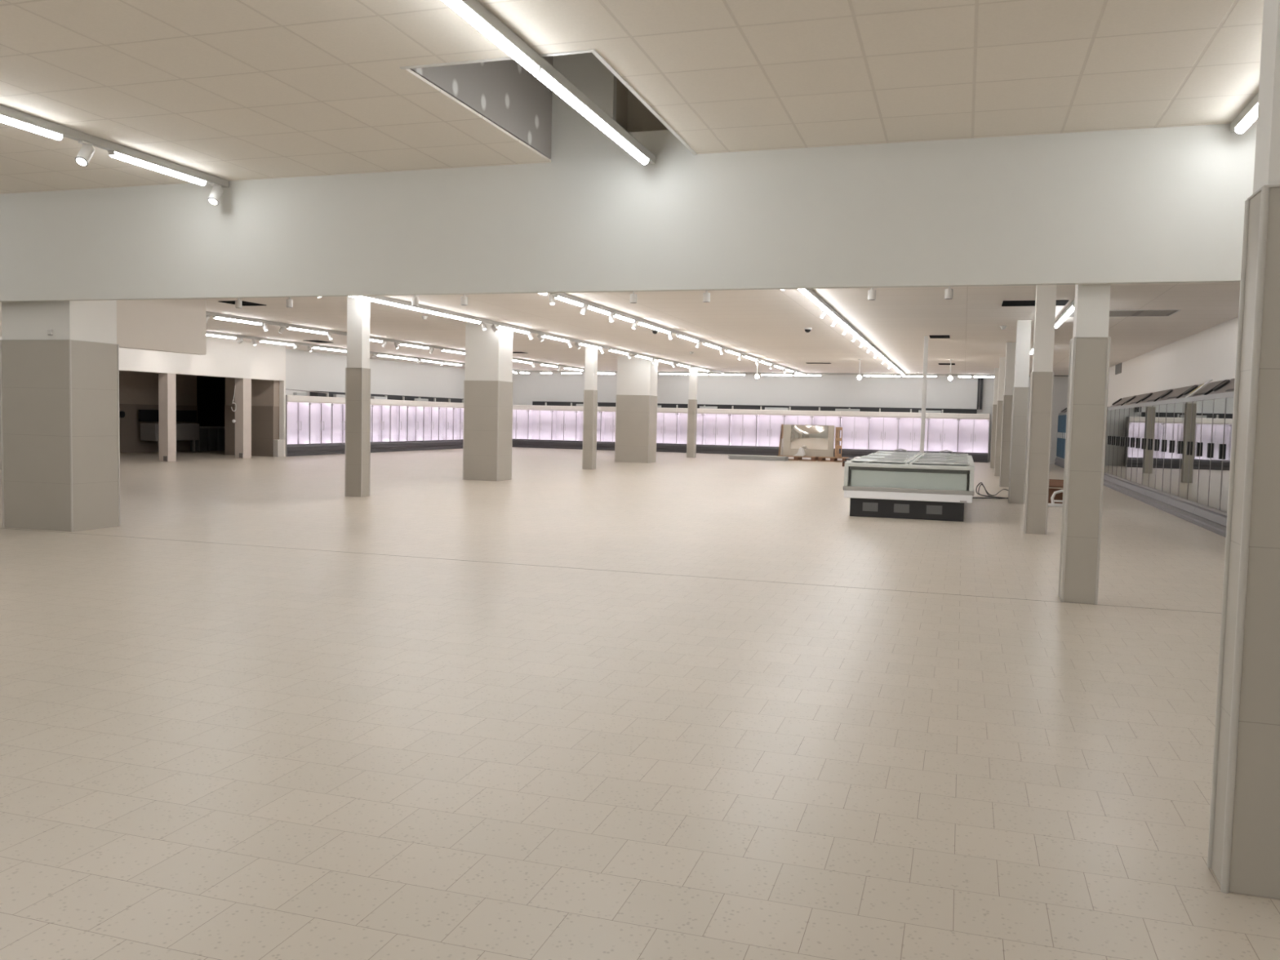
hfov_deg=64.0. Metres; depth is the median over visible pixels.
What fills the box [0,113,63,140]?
tube light
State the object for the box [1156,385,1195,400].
hood
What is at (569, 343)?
track spotlight
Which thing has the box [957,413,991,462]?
fridge
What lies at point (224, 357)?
wall
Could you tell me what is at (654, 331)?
dome camera
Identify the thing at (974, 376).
tube light
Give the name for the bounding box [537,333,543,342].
track spotlight
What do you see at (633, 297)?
ceiling spotlight
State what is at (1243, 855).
column
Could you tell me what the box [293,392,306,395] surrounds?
control box
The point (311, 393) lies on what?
tray
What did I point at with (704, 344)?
tube light
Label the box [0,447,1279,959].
floor
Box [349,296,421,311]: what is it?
tube light
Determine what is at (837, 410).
control box
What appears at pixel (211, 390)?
wall
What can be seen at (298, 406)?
fridge
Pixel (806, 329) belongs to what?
dome camera
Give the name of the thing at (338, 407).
fridge
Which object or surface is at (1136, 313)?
ceiling vent
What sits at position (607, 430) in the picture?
fridge
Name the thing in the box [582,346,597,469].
column
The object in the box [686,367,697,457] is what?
column
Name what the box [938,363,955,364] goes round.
ceiling vent
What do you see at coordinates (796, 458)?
wooden pallet
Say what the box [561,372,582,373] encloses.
tube light
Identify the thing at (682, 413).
fridge
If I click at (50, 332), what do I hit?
wall sensor
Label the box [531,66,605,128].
tube light
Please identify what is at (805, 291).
tube light
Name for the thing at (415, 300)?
ceiling spotlight
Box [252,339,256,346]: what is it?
track spotlight
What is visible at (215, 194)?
track spotlight
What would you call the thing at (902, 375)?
tube light
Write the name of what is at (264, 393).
wall
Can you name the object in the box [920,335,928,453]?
pole
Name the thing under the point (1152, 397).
hood
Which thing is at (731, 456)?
stack
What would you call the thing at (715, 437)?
fridge
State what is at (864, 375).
diffuser
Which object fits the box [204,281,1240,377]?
ceiling
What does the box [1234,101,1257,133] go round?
tube light
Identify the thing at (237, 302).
ceiling spotlight
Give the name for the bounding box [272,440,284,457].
trim
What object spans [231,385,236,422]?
coil
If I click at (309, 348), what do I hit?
track spotlight
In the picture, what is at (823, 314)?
track spotlight
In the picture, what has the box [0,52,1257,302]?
wall header
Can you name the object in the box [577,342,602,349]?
tube light
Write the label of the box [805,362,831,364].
ceiling vent
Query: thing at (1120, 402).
hood
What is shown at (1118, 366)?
air vent
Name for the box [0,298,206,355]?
wall
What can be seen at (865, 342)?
tube light
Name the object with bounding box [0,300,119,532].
column
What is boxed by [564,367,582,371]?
tube light
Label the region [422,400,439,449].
fridge
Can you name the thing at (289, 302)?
ceiling spotlight
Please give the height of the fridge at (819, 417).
1.760 m
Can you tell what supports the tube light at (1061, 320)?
attached to the track at (1073, 301)
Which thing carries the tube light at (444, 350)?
attached to the track at (210, 313)
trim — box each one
[6,528,1213,613]
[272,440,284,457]
[400,48,697,155]
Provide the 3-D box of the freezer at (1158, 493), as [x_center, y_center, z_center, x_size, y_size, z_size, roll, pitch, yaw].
[9.257,-0.545,17.360,0.870,2.060,2.026,2,4,17]
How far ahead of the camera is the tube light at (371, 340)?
24.87 m
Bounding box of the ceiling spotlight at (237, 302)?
[235,297,243,308]
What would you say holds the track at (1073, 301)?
attached to the ceiling at (769, 325)
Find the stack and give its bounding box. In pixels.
[728,454,788,461]
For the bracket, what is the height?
0.294 m
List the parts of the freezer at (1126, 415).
glass door, glass door, handle, door frame, glass door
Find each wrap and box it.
[793,447,804,456]
[1185,379,1212,397]
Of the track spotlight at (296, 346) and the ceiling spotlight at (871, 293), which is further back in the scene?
the track spotlight at (296, 346)
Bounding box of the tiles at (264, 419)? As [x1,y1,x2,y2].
[224,404,279,456]
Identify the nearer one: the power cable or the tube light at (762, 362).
the power cable
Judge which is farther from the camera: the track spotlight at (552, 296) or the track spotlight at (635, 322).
the track spotlight at (635, 322)
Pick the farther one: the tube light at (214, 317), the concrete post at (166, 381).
the concrete post at (166, 381)
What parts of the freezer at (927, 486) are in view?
corner post, frosted pane, lid frame, lid frame, lid frame, sliding lid, lid frame, sliding lid, lid frame, panel, tank, shadow rail, frame, rail, sliding lid, sliding lid, sliding lid, lid frame, lid frame, lid frame, lid frame, lid frame, frosted pane, frosted pane, corner post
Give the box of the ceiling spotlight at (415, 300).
[411,295,418,306]
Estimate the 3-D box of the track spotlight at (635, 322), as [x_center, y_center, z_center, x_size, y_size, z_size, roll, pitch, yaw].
[-0.091,-2.807,18.545,0.137,0.164,0.086,-2,5,-44]
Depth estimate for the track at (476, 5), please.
6.35 m
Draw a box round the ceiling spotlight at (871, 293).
[867,288,875,300]
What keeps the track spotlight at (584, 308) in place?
attached to the track at (563, 295)
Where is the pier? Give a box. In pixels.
[279,346,285,456]
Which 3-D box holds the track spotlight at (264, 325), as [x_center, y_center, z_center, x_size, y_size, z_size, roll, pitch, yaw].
[-7.668,-3.122,20.945,0.136,0.164,0.100,2,4,17]
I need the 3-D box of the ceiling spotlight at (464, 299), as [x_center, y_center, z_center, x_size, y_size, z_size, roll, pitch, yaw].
[-2.666,-2.742,15.553,0.138,0.172,0.138,2,4,17]
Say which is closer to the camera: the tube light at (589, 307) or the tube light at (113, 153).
the tube light at (113, 153)
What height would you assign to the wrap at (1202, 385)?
0.280 m
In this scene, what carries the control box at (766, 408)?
on the fridge at (769, 422)
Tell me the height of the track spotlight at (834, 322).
0.144 m
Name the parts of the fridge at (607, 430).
panel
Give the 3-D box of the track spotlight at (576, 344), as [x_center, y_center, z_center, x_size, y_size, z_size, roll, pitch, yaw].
[-1.477,-3.184,24.290,0.146,0.162,0.100,2,4,17]
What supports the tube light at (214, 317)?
attached to the track at (210, 313)
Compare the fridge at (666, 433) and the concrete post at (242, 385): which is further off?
the fridge at (666, 433)
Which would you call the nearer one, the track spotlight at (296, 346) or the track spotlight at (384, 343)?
the track spotlight at (384, 343)
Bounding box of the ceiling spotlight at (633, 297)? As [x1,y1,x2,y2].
[630,291,638,303]
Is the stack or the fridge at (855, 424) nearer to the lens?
the stack
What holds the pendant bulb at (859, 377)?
hanging from the ceiling at (769, 325)
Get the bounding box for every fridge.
[285,395,311,456]
[309,395,333,455]
[331,396,345,454]
[370,398,373,453]
[371,399,391,452]
[389,400,408,451]
[406,400,425,450]
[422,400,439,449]
[438,401,454,449]
[452,402,463,448]
[512,404,528,447]
[527,404,551,448]
[551,405,576,448]
[575,405,600,449]
[600,406,615,450]
[656,407,676,452]
[675,408,702,453]
[702,408,729,453]
[728,408,756,454]
[755,409,784,455]
[783,409,812,425]
[811,410,840,457]
[839,411,869,457]
[867,411,898,454]
[897,412,928,453]
[927,413,959,453]
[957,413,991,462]
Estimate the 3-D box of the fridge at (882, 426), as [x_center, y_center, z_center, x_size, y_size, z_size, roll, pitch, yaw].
[9.169,-1.674,38.523,1.064,1.760,0.779,2,4,17]
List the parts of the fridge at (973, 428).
panel, fridge end panel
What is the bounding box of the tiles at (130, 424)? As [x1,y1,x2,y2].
[119,404,197,453]
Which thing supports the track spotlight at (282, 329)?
attached to the track at (210, 313)
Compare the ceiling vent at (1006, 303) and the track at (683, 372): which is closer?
the ceiling vent at (1006, 303)
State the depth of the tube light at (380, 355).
32.20 m
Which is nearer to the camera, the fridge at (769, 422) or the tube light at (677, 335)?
the tube light at (677, 335)
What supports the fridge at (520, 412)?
on the floor
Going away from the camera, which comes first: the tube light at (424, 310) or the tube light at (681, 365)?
the tube light at (424, 310)
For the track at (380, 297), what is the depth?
21.07 m
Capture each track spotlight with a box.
[75,140,94,166]
[205,315,209,323]
[207,182,223,204]
[237,337,243,343]
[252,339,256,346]
[262,323,267,331]
[278,325,284,333]
[293,344,298,350]
[306,346,312,351]
[327,333,332,340]
[382,340,386,346]
[394,342,399,349]
[480,321,486,330]
[490,324,497,333]
[527,332,533,339]
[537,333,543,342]
[548,293,555,305]
[567,340,572,347]
[574,342,580,349]
[580,303,587,315]
[608,312,613,322]
[631,320,638,329]
[667,331,672,339]
[695,340,700,347]
[819,309,826,319]
[831,318,836,327]
[841,327,847,335]
[851,334,856,342]
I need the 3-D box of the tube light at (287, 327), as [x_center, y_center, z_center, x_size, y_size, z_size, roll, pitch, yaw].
[-7.239,-3.249,22.310,0.072,0.050,1.370,2,4,17]
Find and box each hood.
[1109,395,1137,407]
[1122,392,1152,405]
[1137,389,1173,403]
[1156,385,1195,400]
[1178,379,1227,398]
[1207,377,1235,395]
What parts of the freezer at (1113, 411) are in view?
freezer end panel, glass door, glass door, door frame, glass door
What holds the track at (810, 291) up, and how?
attached to the ceiling at (769, 325)
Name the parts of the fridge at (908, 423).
panel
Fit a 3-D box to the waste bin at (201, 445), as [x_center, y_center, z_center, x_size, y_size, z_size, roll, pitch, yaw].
[-13.628,-1.270,31.631,0.380,0.760,0.360,2,4,17]
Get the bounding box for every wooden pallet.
[777,454,818,461]
[817,456,848,462]
[835,426,842,457]
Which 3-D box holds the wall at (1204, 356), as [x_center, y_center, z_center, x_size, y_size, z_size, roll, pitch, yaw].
[8.652,-1.797,13.474,0.100,5.000,49.050,2,4,17]
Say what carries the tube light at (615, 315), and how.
attached to the track at (563, 295)
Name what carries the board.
on the floor
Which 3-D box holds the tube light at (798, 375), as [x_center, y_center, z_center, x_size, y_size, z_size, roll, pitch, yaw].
[6.319,-3.898,38.118,0.850,0.050,0.072,2,4,17]
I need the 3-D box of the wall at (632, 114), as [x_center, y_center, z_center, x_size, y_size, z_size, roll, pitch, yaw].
[-0.447,-3.323,7.569,1.320,1.750,2.885,2,4,17]
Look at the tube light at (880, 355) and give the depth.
26.34 m
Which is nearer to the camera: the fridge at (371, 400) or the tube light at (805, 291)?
the tube light at (805, 291)
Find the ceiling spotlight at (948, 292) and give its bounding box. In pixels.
[943,286,954,299]
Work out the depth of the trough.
30.53 m
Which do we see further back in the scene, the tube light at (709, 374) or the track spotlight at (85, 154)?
the tube light at (709, 374)
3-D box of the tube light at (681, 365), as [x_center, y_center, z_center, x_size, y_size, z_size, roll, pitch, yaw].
[1.414,-3.727,33.454,0.072,0.050,1.410,2,4,17]
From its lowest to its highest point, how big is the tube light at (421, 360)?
0.050 m
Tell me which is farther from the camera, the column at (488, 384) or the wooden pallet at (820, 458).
the wooden pallet at (820, 458)
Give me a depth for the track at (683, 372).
38.32 m
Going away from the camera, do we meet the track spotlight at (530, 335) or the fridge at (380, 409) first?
the track spotlight at (530, 335)
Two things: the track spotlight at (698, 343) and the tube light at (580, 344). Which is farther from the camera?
the tube light at (580, 344)
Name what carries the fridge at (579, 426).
on the floor
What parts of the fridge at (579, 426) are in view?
panel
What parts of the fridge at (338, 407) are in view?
door post, panel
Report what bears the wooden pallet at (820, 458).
on the floor
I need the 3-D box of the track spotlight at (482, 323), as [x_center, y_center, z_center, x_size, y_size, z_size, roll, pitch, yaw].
[-2.982,-2.931,19.526,0.136,0.163,0.115,2,4,17]
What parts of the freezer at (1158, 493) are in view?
glass door, handle, glass door, handle, door frame, glass door, handle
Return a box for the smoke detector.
[1000,325,1006,329]
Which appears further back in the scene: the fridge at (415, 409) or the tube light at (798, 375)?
the tube light at (798, 375)
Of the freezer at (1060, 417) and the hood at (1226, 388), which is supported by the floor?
the freezer at (1060, 417)
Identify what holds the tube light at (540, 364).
attached to the track at (210, 313)
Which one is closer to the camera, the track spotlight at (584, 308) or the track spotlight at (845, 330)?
the track spotlight at (584, 308)
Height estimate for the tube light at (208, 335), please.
0.050 m
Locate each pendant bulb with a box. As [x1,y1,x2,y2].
[755,364,759,378]
[857,359,862,379]
[947,359,952,380]
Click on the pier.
(282, 383)
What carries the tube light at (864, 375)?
attached to the track at (683, 372)
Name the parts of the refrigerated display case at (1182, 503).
glass door, handle, glass door, door frame, handle, glass door, handle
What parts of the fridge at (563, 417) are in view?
panel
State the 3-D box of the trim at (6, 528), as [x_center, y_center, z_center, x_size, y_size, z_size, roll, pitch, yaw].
[-2.719,0.684,9.650,19.100,0.001,0.006,2,4,17]
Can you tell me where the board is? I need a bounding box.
[777,424,783,455]
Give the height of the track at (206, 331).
0.064 m
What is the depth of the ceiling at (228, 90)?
6.41 m
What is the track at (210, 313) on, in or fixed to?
attached to the ceiling at (769, 325)
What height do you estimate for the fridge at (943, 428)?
1.760 m
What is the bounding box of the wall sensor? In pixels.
[47,329,53,335]
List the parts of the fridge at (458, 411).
door post, panel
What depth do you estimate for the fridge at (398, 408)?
35.70 m
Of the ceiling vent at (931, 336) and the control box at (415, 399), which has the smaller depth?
the ceiling vent at (931, 336)
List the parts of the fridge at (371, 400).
panel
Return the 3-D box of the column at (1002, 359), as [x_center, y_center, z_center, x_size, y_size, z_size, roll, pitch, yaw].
[9.622,-1.679,27.247,0.256,3.150,0.256,2,4,17]
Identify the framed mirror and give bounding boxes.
[782,424,834,457]
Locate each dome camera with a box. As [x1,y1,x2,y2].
[651,328,658,333]
[804,327,811,332]
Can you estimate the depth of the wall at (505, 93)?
7.87 m
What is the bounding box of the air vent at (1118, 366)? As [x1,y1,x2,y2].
[1115,362,1121,374]
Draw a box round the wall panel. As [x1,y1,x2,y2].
[138,409,196,422]
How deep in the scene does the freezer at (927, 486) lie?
14.36 m
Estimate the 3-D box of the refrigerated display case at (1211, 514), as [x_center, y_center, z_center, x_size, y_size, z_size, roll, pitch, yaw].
[8.036,-0.339,13.493,0.870,2.060,2.026,2,4,17]
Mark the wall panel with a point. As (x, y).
(144, 415)
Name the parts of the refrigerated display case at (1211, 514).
glass door, handle, door frame, glass door, handle, glass door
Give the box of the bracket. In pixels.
[1048,489,1062,506]
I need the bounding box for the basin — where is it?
[140,423,199,440]
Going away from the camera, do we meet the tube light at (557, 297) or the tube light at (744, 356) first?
the tube light at (557, 297)
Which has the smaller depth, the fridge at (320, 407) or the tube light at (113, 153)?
the tube light at (113, 153)
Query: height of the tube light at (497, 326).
0.050 m
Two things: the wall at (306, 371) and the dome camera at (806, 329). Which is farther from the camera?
the wall at (306, 371)
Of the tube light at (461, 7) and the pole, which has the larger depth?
the pole
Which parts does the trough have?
leg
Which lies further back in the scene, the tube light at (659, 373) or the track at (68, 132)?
the tube light at (659, 373)
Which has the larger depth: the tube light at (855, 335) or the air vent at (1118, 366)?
the air vent at (1118, 366)
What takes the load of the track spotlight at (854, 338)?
attached to the track at (810, 291)
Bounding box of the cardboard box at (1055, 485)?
[1048,479,1063,503]
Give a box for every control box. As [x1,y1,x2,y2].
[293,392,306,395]
[333,394,345,397]
[371,395,386,399]
[414,398,428,401]
[699,406,717,408]
[764,407,788,409]
[835,408,859,411]
[918,410,941,413]
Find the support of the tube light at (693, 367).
attached to the track at (380, 297)
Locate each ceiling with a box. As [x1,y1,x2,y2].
[0,0,1263,194]
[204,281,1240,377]
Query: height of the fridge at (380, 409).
1.760 m
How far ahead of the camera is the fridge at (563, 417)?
42.37 m
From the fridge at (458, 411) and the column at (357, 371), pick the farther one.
the fridge at (458, 411)
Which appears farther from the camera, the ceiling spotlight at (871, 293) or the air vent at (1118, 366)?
the air vent at (1118, 366)
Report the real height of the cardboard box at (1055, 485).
0.419 m
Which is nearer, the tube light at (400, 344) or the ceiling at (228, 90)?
the ceiling at (228, 90)
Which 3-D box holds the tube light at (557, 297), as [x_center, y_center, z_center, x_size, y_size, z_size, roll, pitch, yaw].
[-1.067,-2.695,15.440,0.072,0.050,1.060,2,4,17]
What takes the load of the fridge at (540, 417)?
on the floor
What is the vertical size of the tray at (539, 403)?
0.170 m
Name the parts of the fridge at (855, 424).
panel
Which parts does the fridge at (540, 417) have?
panel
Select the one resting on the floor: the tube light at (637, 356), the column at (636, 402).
the column at (636, 402)
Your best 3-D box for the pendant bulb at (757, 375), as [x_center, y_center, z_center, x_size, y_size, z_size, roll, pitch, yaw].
[3.459,-3.285,30.233,0.124,0.582,0.124,2,4,17]
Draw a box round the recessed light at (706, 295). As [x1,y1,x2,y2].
[702,290,711,302]
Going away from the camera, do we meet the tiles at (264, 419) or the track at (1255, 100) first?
the track at (1255, 100)
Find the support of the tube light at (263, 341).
attached to the track at (206, 331)
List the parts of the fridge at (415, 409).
door post, panel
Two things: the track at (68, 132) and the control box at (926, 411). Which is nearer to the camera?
the track at (68, 132)
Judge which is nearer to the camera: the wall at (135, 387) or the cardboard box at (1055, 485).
the cardboard box at (1055, 485)
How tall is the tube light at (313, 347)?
0.050 m
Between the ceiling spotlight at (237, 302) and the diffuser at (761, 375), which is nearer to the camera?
the ceiling spotlight at (237, 302)
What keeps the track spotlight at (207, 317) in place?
attached to the track at (210, 313)
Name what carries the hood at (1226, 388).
attached to the refrigerated display case at (1211, 514)
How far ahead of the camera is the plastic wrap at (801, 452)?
34.91 m
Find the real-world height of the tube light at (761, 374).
0.050 m
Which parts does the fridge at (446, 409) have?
door post, panel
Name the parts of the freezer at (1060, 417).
glass door, glass door, glass door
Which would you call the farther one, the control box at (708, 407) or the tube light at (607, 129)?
the control box at (708, 407)
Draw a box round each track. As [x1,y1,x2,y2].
[0,104,228,187]
[205,311,602,372]
[205,330,523,372]
[368,295,724,373]
[463,0,655,164]
[514,370,994,376]
[548,293,804,374]
[806,288,905,375]
[1030,299,1074,351]
[1230,92,1258,132]
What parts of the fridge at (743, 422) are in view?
panel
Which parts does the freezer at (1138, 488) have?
glass door, handle, glass door, door frame, handle, glass door, handle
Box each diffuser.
[760,374,796,375]
[863,375,900,377]
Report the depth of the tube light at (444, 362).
35.75 m
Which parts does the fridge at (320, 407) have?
door post, panel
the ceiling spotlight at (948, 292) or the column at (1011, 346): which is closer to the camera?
the ceiling spotlight at (948, 292)
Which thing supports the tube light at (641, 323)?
attached to the track at (563, 295)
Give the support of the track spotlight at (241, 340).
attached to the track at (206, 331)
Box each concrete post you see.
[158,373,176,462]
[235,377,251,458]
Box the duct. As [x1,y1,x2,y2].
[977,377,983,409]
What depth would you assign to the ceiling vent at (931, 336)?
21.17 m
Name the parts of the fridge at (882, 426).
panel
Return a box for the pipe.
[285,388,328,393]
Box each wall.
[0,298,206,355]
[0,336,284,469]
[119,370,196,405]
[196,375,225,426]
[225,377,279,406]
[285,348,465,399]
[409,56,552,159]
[512,372,1068,463]
[616,78,668,132]
[1106,316,1238,406]
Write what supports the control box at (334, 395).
on the fridge at (338, 407)
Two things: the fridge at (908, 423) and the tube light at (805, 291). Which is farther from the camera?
the fridge at (908, 423)
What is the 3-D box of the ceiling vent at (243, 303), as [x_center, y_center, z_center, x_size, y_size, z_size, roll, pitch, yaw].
[-6.844,-3.042,17.644,0.480,0.011,0.640,2,4,17]
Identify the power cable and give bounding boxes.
[972,482,1008,498]
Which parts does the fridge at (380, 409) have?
panel, door post, panel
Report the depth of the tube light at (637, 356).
29.19 m
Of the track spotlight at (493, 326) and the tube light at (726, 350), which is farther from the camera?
the tube light at (726, 350)
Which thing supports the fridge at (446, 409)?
on the floor
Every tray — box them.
[309,391,463,403]
[532,400,977,413]
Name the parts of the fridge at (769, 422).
panel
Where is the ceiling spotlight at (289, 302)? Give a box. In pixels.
[286,297,293,307]
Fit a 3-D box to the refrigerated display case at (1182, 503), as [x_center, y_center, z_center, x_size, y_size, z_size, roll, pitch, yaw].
[8.647,-0.442,15.427,0.870,2.060,2.026,2,4,17]
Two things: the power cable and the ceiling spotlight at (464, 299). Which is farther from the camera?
the power cable
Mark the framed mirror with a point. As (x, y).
(815, 440)
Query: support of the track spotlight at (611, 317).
attached to the track at (563, 295)
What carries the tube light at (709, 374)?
attached to the track at (683, 372)
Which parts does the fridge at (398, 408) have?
door post, panel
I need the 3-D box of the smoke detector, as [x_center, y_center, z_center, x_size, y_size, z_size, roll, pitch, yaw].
[6.616,-2.777,18.659,0.120,0.060,0.120,2,4,17]
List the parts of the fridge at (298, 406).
fridge end panel, panel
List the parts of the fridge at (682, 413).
panel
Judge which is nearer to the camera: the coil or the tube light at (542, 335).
the tube light at (542, 335)
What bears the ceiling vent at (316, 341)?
in the ceiling at (769, 325)
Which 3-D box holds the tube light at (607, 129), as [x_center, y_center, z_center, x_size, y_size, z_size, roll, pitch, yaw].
[-0.117,-2.553,7.802,0.072,0.050,1.050,2,4,17]
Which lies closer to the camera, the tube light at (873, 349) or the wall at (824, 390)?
the tube light at (873, 349)
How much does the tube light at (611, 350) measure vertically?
0.050 m
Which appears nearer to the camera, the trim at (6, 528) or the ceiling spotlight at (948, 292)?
the trim at (6, 528)
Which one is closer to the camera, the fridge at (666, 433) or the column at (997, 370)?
the column at (997, 370)
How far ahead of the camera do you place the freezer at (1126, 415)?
21.27 m
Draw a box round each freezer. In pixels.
[843,448,974,521]
[1054,407,1066,466]
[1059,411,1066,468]
[1103,395,1137,489]
[1113,392,1152,495]
[1127,389,1173,502]
[1144,385,1195,511]
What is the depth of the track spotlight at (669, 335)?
20.72 m
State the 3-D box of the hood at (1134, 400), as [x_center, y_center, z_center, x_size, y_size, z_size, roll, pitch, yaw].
[10.532,-1.661,21.162,0.800,0.234,1.830,2,4,17]
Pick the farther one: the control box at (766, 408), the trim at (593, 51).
the control box at (766, 408)
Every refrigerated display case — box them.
[1165,379,1227,523]
[1192,377,1235,537]
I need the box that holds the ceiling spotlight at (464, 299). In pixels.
[461,294,467,305]
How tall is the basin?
0.500 m
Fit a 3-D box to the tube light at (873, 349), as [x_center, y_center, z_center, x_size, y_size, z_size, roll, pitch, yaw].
[5.616,-3.094,24.528,0.072,0.050,1.910,2,4,17]
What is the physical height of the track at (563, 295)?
0.064 m
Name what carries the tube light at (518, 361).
attached to the track at (210, 313)
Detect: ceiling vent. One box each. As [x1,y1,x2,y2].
[217,300,266,306]
[303,340,333,342]
[512,351,528,353]
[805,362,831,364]
[928,335,950,337]
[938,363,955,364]
[1001,300,1069,306]
[1067,309,1181,317]
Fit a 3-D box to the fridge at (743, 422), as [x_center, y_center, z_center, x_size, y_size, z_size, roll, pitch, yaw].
[4.087,-1.885,40.117,1.064,1.760,0.779,2,4,17]
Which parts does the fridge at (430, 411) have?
panel, door post, panel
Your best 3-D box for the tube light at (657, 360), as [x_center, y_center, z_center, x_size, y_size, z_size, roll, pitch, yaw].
[0.765,-3.617,31.397,0.072,0.050,1.590,2,4,17]
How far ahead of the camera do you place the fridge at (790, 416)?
39.44 m
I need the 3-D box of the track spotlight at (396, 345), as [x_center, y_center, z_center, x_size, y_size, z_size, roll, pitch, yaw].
[-6.135,-3.381,25.802,0.136,0.164,0.100,2,4,17]
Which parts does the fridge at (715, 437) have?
panel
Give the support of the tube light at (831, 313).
attached to the track at (810, 291)
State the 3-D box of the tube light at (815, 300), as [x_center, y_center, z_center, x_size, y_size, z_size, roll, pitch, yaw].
[2.684,-2.599,15.242,0.072,0.050,1.910,2,4,17]
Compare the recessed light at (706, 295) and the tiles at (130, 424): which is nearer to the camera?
the recessed light at (706, 295)
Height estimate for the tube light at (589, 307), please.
0.050 m
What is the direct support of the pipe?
attached to the pier
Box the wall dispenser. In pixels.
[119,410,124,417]
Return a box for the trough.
[140,423,199,453]
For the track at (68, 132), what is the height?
0.064 m
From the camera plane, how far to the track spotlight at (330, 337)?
23.05 m
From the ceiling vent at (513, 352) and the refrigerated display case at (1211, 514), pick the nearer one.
the refrigerated display case at (1211, 514)
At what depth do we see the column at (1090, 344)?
7.70 m
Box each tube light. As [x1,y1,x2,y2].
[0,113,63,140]
[107,150,207,186]
[205,333,235,338]
[213,315,262,324]
[258,340,294,346]
[286,326,327,334]
[311,346,346,351]
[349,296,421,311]
[369,338,382,342]
[376,354,417,360]
[398,342,429,349]
[419,308,480,324]
[421,360,442,363]
[441,0,539,73]
[441,349,465,354]
[444,362,462,365]
[496,324,529,333]
[512,359,532,364]
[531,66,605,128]
[539,364,557,367]
[541,334,568,342]
[555,295,583,306]
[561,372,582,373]
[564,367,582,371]
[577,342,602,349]
[587,305,610,315]
[599,121,648,164]
[608,349,628,355]
[613,313,635,322]
[635,355,652,359]
[638,321,670,333]
[656,359,673,364]
[658,373,683,374]
[676,334,697,342]
[676,364,689,368]
[693,367,708,371]
[702,342,721,349]
[709,373,745,375]
[724,349,740,355]
[742,355,756,360]
[759,360,771,365]
[760,373,797,375]
[798,288,813,298]
[798,374,821,376]
[809,296,831,313]
[827,311,844,324]
[841,322,855,334]
[853,332,864,342]
[862,340,872,348]
[863,374,900,377]
[870,346,879,354]
[877,352,884,359]
[902,375,937,377]
[973,376,994,377]
[1054,316,1065,328]
[1062,305,1074,319]
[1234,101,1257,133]
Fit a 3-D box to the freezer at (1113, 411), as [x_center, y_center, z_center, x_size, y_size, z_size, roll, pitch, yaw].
[11.095,-0.855,23.180,0.870,2.060,2.068,2,4,17]
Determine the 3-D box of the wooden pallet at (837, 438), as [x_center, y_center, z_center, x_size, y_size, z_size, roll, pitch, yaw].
[6.857,-1.299,35.146,0.220,1.020,0.800,2,4,17]
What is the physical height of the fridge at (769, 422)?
1.760 m
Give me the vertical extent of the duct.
1.220 m
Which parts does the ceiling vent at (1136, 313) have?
vent panel, vent panel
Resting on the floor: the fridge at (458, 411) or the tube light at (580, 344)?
the fridge at (458, 411)
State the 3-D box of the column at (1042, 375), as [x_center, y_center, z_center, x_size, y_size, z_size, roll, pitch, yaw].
[4.984,-0.908,12.740,0.256,3.150,0.256,2,4,17]
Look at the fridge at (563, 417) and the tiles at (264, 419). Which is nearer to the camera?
the tiles at (264, 419)
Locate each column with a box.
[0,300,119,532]
[344,296,370,497]
[462,323,513,480]
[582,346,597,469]
[614,355,657,462]
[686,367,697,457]
[990,368,999,467]
[994,356,1005,475]
[999,342,1016,487]
[1008,320,1031,503]
[1023,284,1056,534]
[1057,284,1111,604]
[1207,0,1279,899]
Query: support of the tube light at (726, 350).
attached to the track at (563, 295)
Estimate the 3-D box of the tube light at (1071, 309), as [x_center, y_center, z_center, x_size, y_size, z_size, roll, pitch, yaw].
[6.475,-2.525,15.435,0.072,0.050,1.550,2,4,17]
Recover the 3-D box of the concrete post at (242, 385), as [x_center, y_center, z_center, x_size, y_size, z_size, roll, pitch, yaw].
[-10.774,-1.673,27.778,0.275,2.158,0.360,2,4,17]
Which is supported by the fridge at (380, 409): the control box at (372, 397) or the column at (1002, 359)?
the control box at (372, 397)
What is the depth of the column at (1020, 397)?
17.63 m
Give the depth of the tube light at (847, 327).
18.87 m

